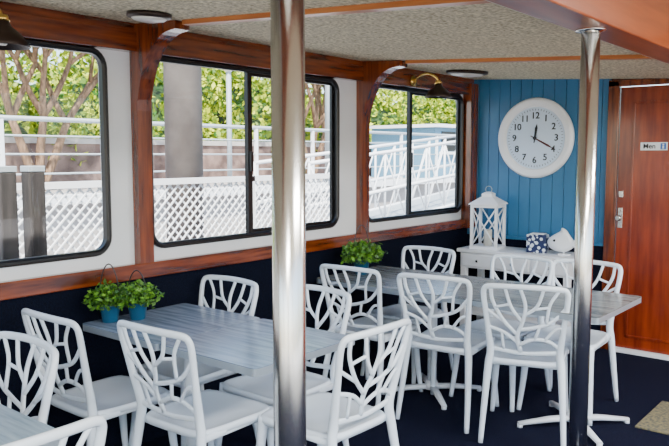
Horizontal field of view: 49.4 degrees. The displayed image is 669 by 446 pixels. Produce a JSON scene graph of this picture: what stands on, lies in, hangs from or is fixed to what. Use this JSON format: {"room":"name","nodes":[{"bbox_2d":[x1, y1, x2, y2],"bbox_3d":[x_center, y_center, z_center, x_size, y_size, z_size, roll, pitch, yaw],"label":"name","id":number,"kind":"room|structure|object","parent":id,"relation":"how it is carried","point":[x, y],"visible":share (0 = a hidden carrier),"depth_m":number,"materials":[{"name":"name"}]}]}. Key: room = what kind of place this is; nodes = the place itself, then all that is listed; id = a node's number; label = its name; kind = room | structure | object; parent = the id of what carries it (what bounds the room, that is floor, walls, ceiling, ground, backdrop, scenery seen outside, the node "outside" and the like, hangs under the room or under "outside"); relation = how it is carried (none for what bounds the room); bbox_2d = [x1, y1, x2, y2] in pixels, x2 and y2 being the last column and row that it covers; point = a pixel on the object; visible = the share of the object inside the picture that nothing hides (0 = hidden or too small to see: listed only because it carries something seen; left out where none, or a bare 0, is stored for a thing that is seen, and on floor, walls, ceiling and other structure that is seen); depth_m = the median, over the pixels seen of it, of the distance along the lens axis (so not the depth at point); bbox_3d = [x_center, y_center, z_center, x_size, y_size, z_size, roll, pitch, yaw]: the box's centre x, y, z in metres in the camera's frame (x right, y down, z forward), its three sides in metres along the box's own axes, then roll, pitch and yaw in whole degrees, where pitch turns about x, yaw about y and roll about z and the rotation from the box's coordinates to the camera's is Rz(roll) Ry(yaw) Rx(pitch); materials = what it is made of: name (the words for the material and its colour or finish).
{"room":"ship interior","nodes":[
{"label":"ship interior","id":0,"kind":"room"},
{"bbox_2d":[0,48,466,445],"bbox_3d":[-1.486,0.112,3.314,0.060,2.260,8.420,4,7,39],"label":"wall","id":1,"kind":"structure","parent":0,"point":[105,356],"depth_m":3.93,"materials":[{"name":"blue paint"}]},
{"bbox_2d":[0,9,30,50],"bbox_3d":[-1.377,-0.805,2.944,0.335,0.192,0.210,4,7,39],"label":"wall lamp","id":2,"kind":"object","parent":1,"relation":"attached to","point":[11,39],"visible":1,"depth_m":2.88,"materials":[{"name":"gold metal"}]},
{"bbox_2d":[0,39,111,267],"bbox_3d":[-1.614,-0.297,3.070,0.050,1.026,1.506,4,7,39],"label":"window","id":3,"kind":"structure","parent":1,"relation":"in","point":[102,65],"depth_m":3.60,"materials":[{"name":"black metal"}]},
{"bbox_2d":[129,20,189,263],"bbox_3d":[-0.877,-0.393,3.673,0.370,1.228,0.087,4,7,39],"label":"window post","id":4,"kind":"object","parent":1,"relation":"attached to","point":[153,39],"visible":0.96,"depth_m":3.73,"materials":[{"name":"brown wood"}]},
{"bbox_2d":[0,219,464,300],"bbox_3d":[-1.445,0.299,3.298,0.045,0.080,8.419,4,7,39],"label":"trim","id":5,"kind":"structure","parent":1,"relation":"attached to","point":[25,287],"depth_m":3.99,"materials":[{"name":"brown wood"}]},
{"bbox_2d":[0,1,473,94],"bbox_3d":[-1.437,-0.895,3.180,0.065,0.150,8.419,4,7,39],"label":"trim","id":6,"kind":"structure","parent":1,"relation":"attached to","point":[34,23],"depth_m":3.94,"materials":[{"name":"brown wood"}]},
{"bbox_2d":[151,56,339,247],"bbox_3d":[-0.488,-0.427,4.452,0.060,1.026,1.601,4,7,39],"label":"window","id":7,"kind":"structure","parent":1,"relation":"in","point":[334,93],"depth_m":4.45,"materials":[{"name":"black metal"}]},
{"bbox_2d":[356,60,406,232],"bbox_3d":[0.329,-0.531,5.145,0.370,1.228,0.092,4,7,39],"label":"window post","id":8,"kind":"object","parent":1,"relation":"attached to","point":[375,72],"visible":0.95,"depth_m":5.20,"materials":[{"name":"brown wood"}]},
{"bbox_2d":[369,84,463,222],"bbox_3d":[0.664,-0.559,5.858,0.060,1.026,1.426,4,7,39],"label":"window","id":9,"kind":"structure","parent":1,"relation":"in","point":[459,148],"depth_m":5.92,"materials":[{"name":"black metal"}]},
{"bbox_2d":[410,72,451,98],"bbox_3d":[0.735,-1.046,5.521,0.335,0.192,0.210,4,7,39],"label":"wall lamp","id":10,"kind":"object","parent":1,"relation":"attached to","point":[438,91],"visible":1,"depth_m":5.46,"materials":[{"name":"gold metal"}]},
{"bbox_2d":[461,83,477,227],"bbox_3d":[1.196,-0.590,6.430,0.089,1.265,0.119,4,7,39],"label":"trim","id":11,"kind":"structure","parent":1,"relation":"attached to","point":[471,100],"depth_m":6.38,"materials":[{"name":"brown wood"}]},
{"bbox_2d":[0,0,668,79],"bbox_3d":[0.443,-0.952,1.648,5.020,0.511,8.560,4,7,39],"label":"ceiling","id":12,"kind":"structure","parent":0,"point":[486,30],"depth_m":3.61,"materials":[{"name":"beige"}]},
{"bbox_2d":[126,10,171,22],"bbox_3d":[-0.841,-0.930,3.297,0.200,0.040,0.200,9,10,39],"label":"recessed light","id":13,"kind":"object","parent":12,"relation":"in","point":[146,16],"depth_m":3.23,"materials":[{"name":"white plastic"}]},
{"bbox_2d":[182,0,491,25],"bbox_3d":[-0.082,-0.863,2.980,1.620,0.119,0.056,4,7,39],"label":"batten","id":14,"kind":"object","parent":12,"relation":"attached to","point":[406,4],"depth_m":2.84,"materials":[{"name":"brown wood"}]},
{"bbox_2d":[446,70,487,76],"bbox_3d":[1.021,-1.147,5.601,0.320,0.040,0.320,9,10,39],"label":"recessed light","id":15,"kind":"object","parent":12,"relation":"in","point":[461,73],"depth_m":5.50,"materials":[{"name":"white plastic"}]},
{"bbox_2d":[406,54,652,63],"bbox_3d":[1.128,-1.001,4.458,1.620,0.119,0.056,4,7,39],"label":"batten","id":16,"kind":"object","parent":12,"relation":"attached to","point":[634,56],"depth_m":4.42,"materials":[{"name":"brown wood"}]},
{"bbox_2d":[487,0,668,63],"bbox_3d":[0.196,-0.948,1.837,0.160,0.555,8.419,4,7,39],"label":"ceiling beam","id":17,"kind":"structure","parent":12,"relation":"attached to","point":[638,26],"depth_m":2.91,"materials":[{"name":"brown wood"}]},
{"bbox_2d":[486,0,667,63],"bbox_3d":[0.120,-0.708,1.921,0.034,0.032,8.419,4,7,39],"label":"trim","id":18,"kind":"structure","parent":17,"relation":"attached to","point":[486,0],"depth_m":2.83,"materials":[{"name":"brown wood"}]},
{"bbox_2d":[141,339,668,445],"bbox_3d":[0.436,1.423,1.862,5.020,0.080,8.540,4,7,39],"label":"floor","id":19,"kind":"structure","parent":0,"point":[643,382],"depth_m":4.46,"materials":[{"name":"blue carpet"}]},
{"bbox_2d":[0,331,58,423],"bbox_3d":[-1.294,0.879,2.525,0.458,0.884,0.569,4,7,39],"label":"dining chair","id":20,"kind":"object","parent":19,"relation":"on","point":[48,380],"visible":0.77,"depth_m":2.65,"materials":[{"name":"white plastic"}]},
{"bbox_2d":[0,404,59,445],"bbox_3d":[-1.224,0.988,2.106,0.631,0.740,0.640,4,7,39],"label":"cafe table","id":21,"kind":"object","parent":19,"relation":"on","point":[14,425],"visible":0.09,"depth_m":2.17,"materials":[{"name":"wood"}]},
{"bbox_2d":[1,415,106,445],"bbox_3d":[-0.936,0.934,1.943,0.569,0.884,0.458,4,7,39],"label":"dining chair","id":22,"kind":"object","parent":19,"relation":"on","point":[62,433],"visible":1,"depth_m":1.82,"materials":[{"name":"white plastic"}]},
{"bbox_2d":[21,308,177,445],"bbox_3d":[-1.067,0.803,3.338,0.458,0.884,0.569,4,7,39],"label":"dining chair","id":23,"kind":"object","parent":19,"relation":"on","point":[114,396],"visible":0.77,"depth_m":3.20,"materials":[{"name":"white plastic"}]},
{"bbox_2d":[83,303,259,445],"bbox_3d":[-0.723,0.858,3.491,0.846,0.740,0.721,4,7,39],"label":"cafe table","id":24,"kind":"object","parent":19,"relation":"on","point":[186,318],"visible":0.38,"depth_m":3.53,"materials":[{"name":"wood"}]},
{"bbox_2d":[81,263,138,322],"bbox_3d":[-1.087,0.339,3.530,0.258,0.287,0.246,0,5,4],"label":"potted herb","id":25,"kind":"object","parent":24,"relation":"on","point":[109,308],"visible":0.98,"depth_m":3.50,"materials":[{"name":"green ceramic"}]},
{"bbox_2d":[115,270,164,320],"bbox_3d":[-0.960,0.353,3.590,0.246,0.247,0.241,0,5,4],"label":"potted herb","id":26,"kind":"object","parent":24,"relation":"on","point":[137,312],"visible":0.88,"depth_m":3.56,"materials":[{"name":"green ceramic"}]},
{"bbox_2d":[129,275,258,445],"bbox_3d":[-0.732,0.756,3.842,0.458,0.884,0.569,4,7,39],"label":"dining chair","id":27,"kind":"object","parent":19,"relation":"on","point":[206,373],"visible":0.41,"depth_m":3.84,"materials":[{"name":"white plastic"}]},
{"bbox_2d":[117,320,273,445],"bbox_3d":[-0.575,0.824,3.118,0.458,0.884,0.569,4,7,37],"label":"dining chair","id":28,"kind":"object","parent":19,"relation":"on","point":[208,415],"visible":0.97,"depth_m":2.99,"materials":[{"name":"white plastic"}]},
{"bbox_2d":[160,319,354,376],"bbox_3d":[-0.317,0.884,3.216,0.623,0.740,0.635,4,7,39],"label":"cafe table","id":29,"kind":"object","parent":19,"relation":"on","point":[246,348],"visible":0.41,"depth_m":3.10,"materials":[{"name":"wood"}]},
{"bbox_2d":[215,284,351,445],"bbox_3d":[-0.248,0.782,3.564,0.458,0.884,0.569,5,7,41],"label":"dining chair","id":30,"kind":"object","parent":19,"relation":"on","point":[260,388],"visible":0.35,"depth_m":3.56,"materials":[{"name":"white plastic"}]},
{"bbox_2d":[270,0,305,445],"bbox_3d":[-0.099,0.379,1.614,0.140,2.045,0.140,4,7,39],"label":"steel pole","id":31,"kind":"object","parent":19,"relation":"on","point":[287,17],"visible":1,"depth_m":1.55,"materials":[{"name":"silver metal"}]},
{"bbox_2d":[256,318,410,445],"bbox_3d":[-0.013,0.827,3.086,0.569,0.884,0.458,5,7,41],"label":"dining chair","id":32,"kind":"object","parent":19,"relation":"on","point":[332,418],"visible":0.98,"depth_m":2.97,"materials":[{"name":"white plastic"}]},
{"bbox_2d":[320,264,422,405],"bbox_3d":[0.235,0.679,4.658,0.458,0.884,0.569,4,7,37],"label":"dining chair","id":33,"kind":"object","parent":19,"relation":"on","point":[367,322],"visible":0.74,"depth_m":4.47,"materials":[{"name":"white plastic"}]},
{"bbox_2d":[317,265,493,409],"bbox_3d":[0.462,0.734,4.823,0.933,0.740,0.720,4,7,39],"label":"cafe table","id":34,"kind":"object","parent":19,"relation":"on","point":[388,274],"visible":0.69,"depth_m":4.71,"materials":[{"name":"laminate"}]},
{"bbox_2d":[340,225,387,274],"bbox_3d":[0.203,0.180,4.944,0.326,0.339,0.316,0,5,4],"label":"potted fern","id":35,"kind":"object","parent":34,"relation":"on","point":[361,258],"visible":1,"depth_m":4.91,"materials":[{"name":"green plant"}]},
{"bbox_2d":[360,245,455,383],"bbox_3d":[0.533,0.632,5.165,0.458,0.884,0.569,4,7,39],"label":"dining chair","id":36,"kind":"object","parent":19,"relation":"on","point":[392,312],"visible":0.42,"depth_m":5.21,"materials":[{"name":"white plastic"}]},
{"bbox_2d":[395,273,498,433],"bbox_3d":[0.682,0.709,4.346,0.458,0.884,0.569,3,6,31],"label":"dining chair","id":37,"kind":"object","parent":19,"relation":"on","point":[453,340],"visible":0.89,"depth_m":4.18,"materials":[{"name":"white plastic"}]},
{"bbox_2d":[449,254,553,411],"bbox_3d":[1.092,0.674,4.712,0.458,0.884,0.569,5,7,41],"label":"dining chair","id":38,"kind":"object","parent":19,"relation":"on","point":[478,326],"visible":0.48,"depth_m":4.74,"materials":[{"name":"white plastic"}]},
{"bbox_2d":[457,246,573,353],"bbox_3d":[1.548,0.608,6.055,1.010,0.760,0.388,4,7,39],"label":"sideboard","id":39,"kind":"object","parent":19,"relation":"on","point":[479,259],"visible":0.46,"depth_m":5.96,"materials":[{"name":"white wood"}]},
{"bbox_2d":[468,186,507,250],"bbox_3d":[1.303,-0.050,6.160,0.260,0.531,0.260,3,6,31],"label":"lantern","id":40,"kind":"object","parent":39,"relation":"on","point":[488,199],"visible":1,"depth_m":6.12,"materials":[{"name":"white"}]},
{"bbox_2d":[526,232,549,253],"bbox_3d":[1.656,0.161,5.916,0.160,0.156,0.120,3,6,31],"label":"tissue box","id":41,"kind":"object","parent":39,"relation":"on","point":[535,242],"visible":0.98,"depth_m":5.87,"materials":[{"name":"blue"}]},
{"bbox_2d":[547,228,574,255],"bbox_3d":[1.825,0.149,5.733,0.290,0.215,0.066,3,6,31],"label":"fish ornament","id":42,"kind":"object","parent":39,"relation":"on","point":[561,241],"visible":0.82,"depth_m":5.73,"materials":[{"name":"white ceramic"}]},
{"bbox_2d":[478,283,570,445],"bbox_3d":[1.074,0.736,4.056,0.458,0.884,0.569,2,6,19],"label":"dining chair","id":43,"kind":"object","parent":19,"relation":"on","point":[548,354],"visible":1,"depth_m":3.86,"materials":[{"name":"white plastic"}]},
{"bbox_2d":[440,279,640,445],"bbox_3d":[1.188,0.789,4.233,0.924,0.740,0.720,4,7,39],"label":"cafe table","id":44,"kind":"object","parent":19,"relation":"on","point":[605,305],"visible":0.53,"depth_m":4.12,"materials":[{"name":"laminate"}]},
{"bbox_2d":[516,258,622,425],"bbox_3d":[1.461,0.695,4.489,0.458,0.884,0.569,4,7,37],"label":"dining chair","id":45,"kind":"object","parent":19,"relation":"on","point":[598,339],"visible":0.45,"depth_m":4.50,"materials":[{"name":"white plastic"}]},
{"bbox_2d":[568,27,606,445],"bbox_3d":[1.016,0.251,2.975,0.140,2.045,0.140,4,7,39],"label":"steel pole","id":46,"kind":"object","parent":19,"relation":"on","point":[590,36],"visible":1,"depth_m":2.93,"materials":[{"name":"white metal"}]},
{"bbox_2d":[615,346,668,360],"bbox_3d":[2.511,1.023,5.543,0.805,0.030,0.060,4,7,39],"label":"threshold","id":47,"kind":"object","parent":19,"relation":"on","point":[618,349],"visible":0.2,"depth_m":5.62,"materials":[{"name":"white"}]},
{"bbox_2d":[635,401,668,434],"bbox_3d":[2.164,1.163,4.136,0.715,0.012,0.550,4,7,39],"label":"door mat","id":48,"kind":"object","parent":19,"relation":"on","point":[657,420],"visible":1,"depth_m":4.23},
{"bbox_2d":[467,79,627,330],"bbox_3d":[3.121,-0.169,5.020,5.020,2.500,0.084,4,7,39],"label":"wall","id":49,"kind":"structure","parent":0,"point":[547,204],"depth_m":6.14,"materials":[{"name":"blue wood"}]},
{"bbox_2d":[498,98,574,177],"bbox_3d":[1.672,-0.709,6.073,0.670,0.670,0.050,4,7,39],"label":"wall clock","id":50,"kind":"object","parent":49,"relation":"attached to","point":[536,136],"visible":1,"depth_m":6.06,"materials":[{"name":"white plastic"}]},
{"bbox_2d":[475,234,602,245],"bbox_3d":[1.703,0.140,6.147,1.140,0.025,0.014,4,7,39],"label":"trim","id":51,"kind":"structure","parent":49,"relation":"attached to","point":[506,237],"depth_m":6.25,"materials":[{"name":"blue wood"}]},
{"bbox_2d":[600,78,668,349],"bbox_3d":[2.526,-0.022,5.465,0.975,2.125,0.050,4,7,39],"label":"trim","id":52,"kind":"structure","parent":49,"relation":"attached to","point":[614,97],"depth_m":5.69,"materials":[{"name":"brown wood"}]},
{"bbox_2d":[613,85,668,354],"bbox_3d":[2.518,-0.009,5.457,0.797,2.040,0.105,4,7,39],"label":"door","id":53,"kind":"structure","parent":49,"relation":"in","point":[642,217],"depth_m":5.59,"materials":[{"name":"brown wood"}]},
{"bbox_2d":[640,142,667,149],"bbox_3d":[2.416,-0.580,5.500,0.195,0.060,0.006,4,7,39],"label":"restroom sign","id":54,"kind":"object","parent":53,"relation":"attached to","point":[644,145],"visible":1,"depth_m":5.50,"materials":[{"name":"white plastic"}]},
{"label":"outside","id":55,"kind":"structure","parent":0,"visible":0},
{"bbox_2d":[17,177,454,257],"bbox_3d":[-7.530,-1.192,25.497,36.100,1.320,50.000,4,7,39],"label":"ground","id":56,"kind":"structure","parent":55,"point":[389,182],"depth_m":11.85,"materials":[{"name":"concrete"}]},
{"bbox_2d":[0,166,19,259],"bbox_3d":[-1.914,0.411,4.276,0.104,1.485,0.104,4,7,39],"label":"mooring post","id":57,"kind":"object","parent":56,"relation":"on","point":[9,233],"visible":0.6,"depth_m":4.20,"materials":[{"name":"grey"}]},
{"bbox_2d":[20,166,47,257],"bbox_3d":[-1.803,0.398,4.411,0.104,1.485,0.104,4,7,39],"label":"mooring post","id":58,"kind":"object","parent":56,"relation":"on","point":[32,177],"visible":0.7,"depth_m":4.33,"materials":[{"name":"grey"}]},
{"bbox_2d":[0,47,162,190],"bbox_3d":[-4.725,-2.758,12.228,5.672,4.592,5.014,-5,7,-41],"label":"tree","id":59,"kind":"object","parent":56,"relation":"on","point":[43,108],"visible":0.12,"depth_m":11.98,"materials":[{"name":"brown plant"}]},
{"bbox_2d":[17,173,328,257],"bbox_3d":[-1.571,0.308,6.040,0.060,1.360,4.950,4,7,39],"label":"lattice fence","id":60,"kind":"object","parent":56,"relation":"on","point":[168,181],"visible":0.32,"depth_m":6.30,"materials":[{"name":"white wood"}]},
{"bbox_2d":[163,63,203,240],"bbox_3d":[-1.613,-1.925,7.686,0.540,5.500,0.540,4,7,39],"label":"column","id":61,"kind":"structure","parent":56,"relation":"on","point":[183,126],"depth_m":7.62,"materials":[{"name":"paint"}]},
{"bbox_2d":[4,137,371,182],"bbox_3d":[0.065,-1.651,19.233,0.380,0.900,46.000,4,7,39],"label":"wall","id":62,"kind":"structure","parent":56,"relation":"on","point":[92,163],"depth_m":13.56,"materials":[{"name":"stone"}]},
{"bbox_2d":[0,115,454,185],"bbox_3d":[0.524,-1.379,14.978,0.064,1.052,36.025,4,7,39],"label":"railing","id":63,"kind":"object","parent":56,"relation":"on","point":[2,117],"visible":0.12,"depth_m":11.80,"materials":[{"name":"grey metal"}]},
{"bbox_2d":[0,63,455,142],"bbox_3d":[-1.051,-3.833,22.211,5.416,4.691,49.500,4,7,39],"label":"bank","id":64,"kind":"object","parent":56,"relation":"on","point":[157,90],"visible":0.02,"depth_m":19.61,"materials":[{"name":"green plant"}]},
{"bbox_2d":[0,49,455,165],"bbox_3d":[-0.342,-4.176,22.584,5.684,5.824,41.204,4,7,39],"label":"trees","id":65,"kind":"object","parent":64,"relation":"on","point":[448,113],"visible":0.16,"depth_m":18.15,"materials":[{"name":"green plant"}]},
{"bbox_2d":[224,70,232,186],"bbox_3d":[-1.893,-1.827,13.070,0.300,2.400,0.300,4,7,39],"label":"pole","id":66,"kind":"object","parent":56,"relation":"on","point":[228,73],"visible":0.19,"depth_m":13.03,"materials":[{"name":"grey metal"}]},
{"bbox_2d":[217,71,393,173],"bbox_3d":[-0.602,-3.141,16.959,5.360,4.472,4.743,-4,7,-37],"label":"tree","id":67,"kind":"object","parent":56,"relation":"on","point":[318,110],"visible":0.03,"depth_m":17.33,"materials":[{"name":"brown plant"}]},
{"bbox_2d":[325,85,328,181],"bbox_3d":[-0.108,-2.897,14.851,0.180,4.200,0.180,4,7,39],"label":"pole","id":68,"kind":"object","parent":56,"relation":"on","point":[326,86],"visible":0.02,"depth_m":14.86,"materials":[{"name":"grey metal"}]},
{"bbox_2d":[254,134,455,227],"bbox_3d":[0.968,-0.417,10.768,0.945,1.922,5.220,4,7,39],"label":"gangway","id":69,"kind":"object","parent":56,"relation":"on","point":[443,199],"visible":0.38,"depth_m":10.73,"materials":[{"name":"white metal"}]},
{"bbox_2d":[370,124,455,177],"bbox_3d":[2.686,-1.979,20.166,2.350,1.380,3.100,4,7,39],"label":"kiosk","id":70,"kind":"object","parent":56,"relation":"on","point":[416,128],"visible":0.3,"depth_m":18.99,"materials":[{"name":"blue paint"}]}
]}

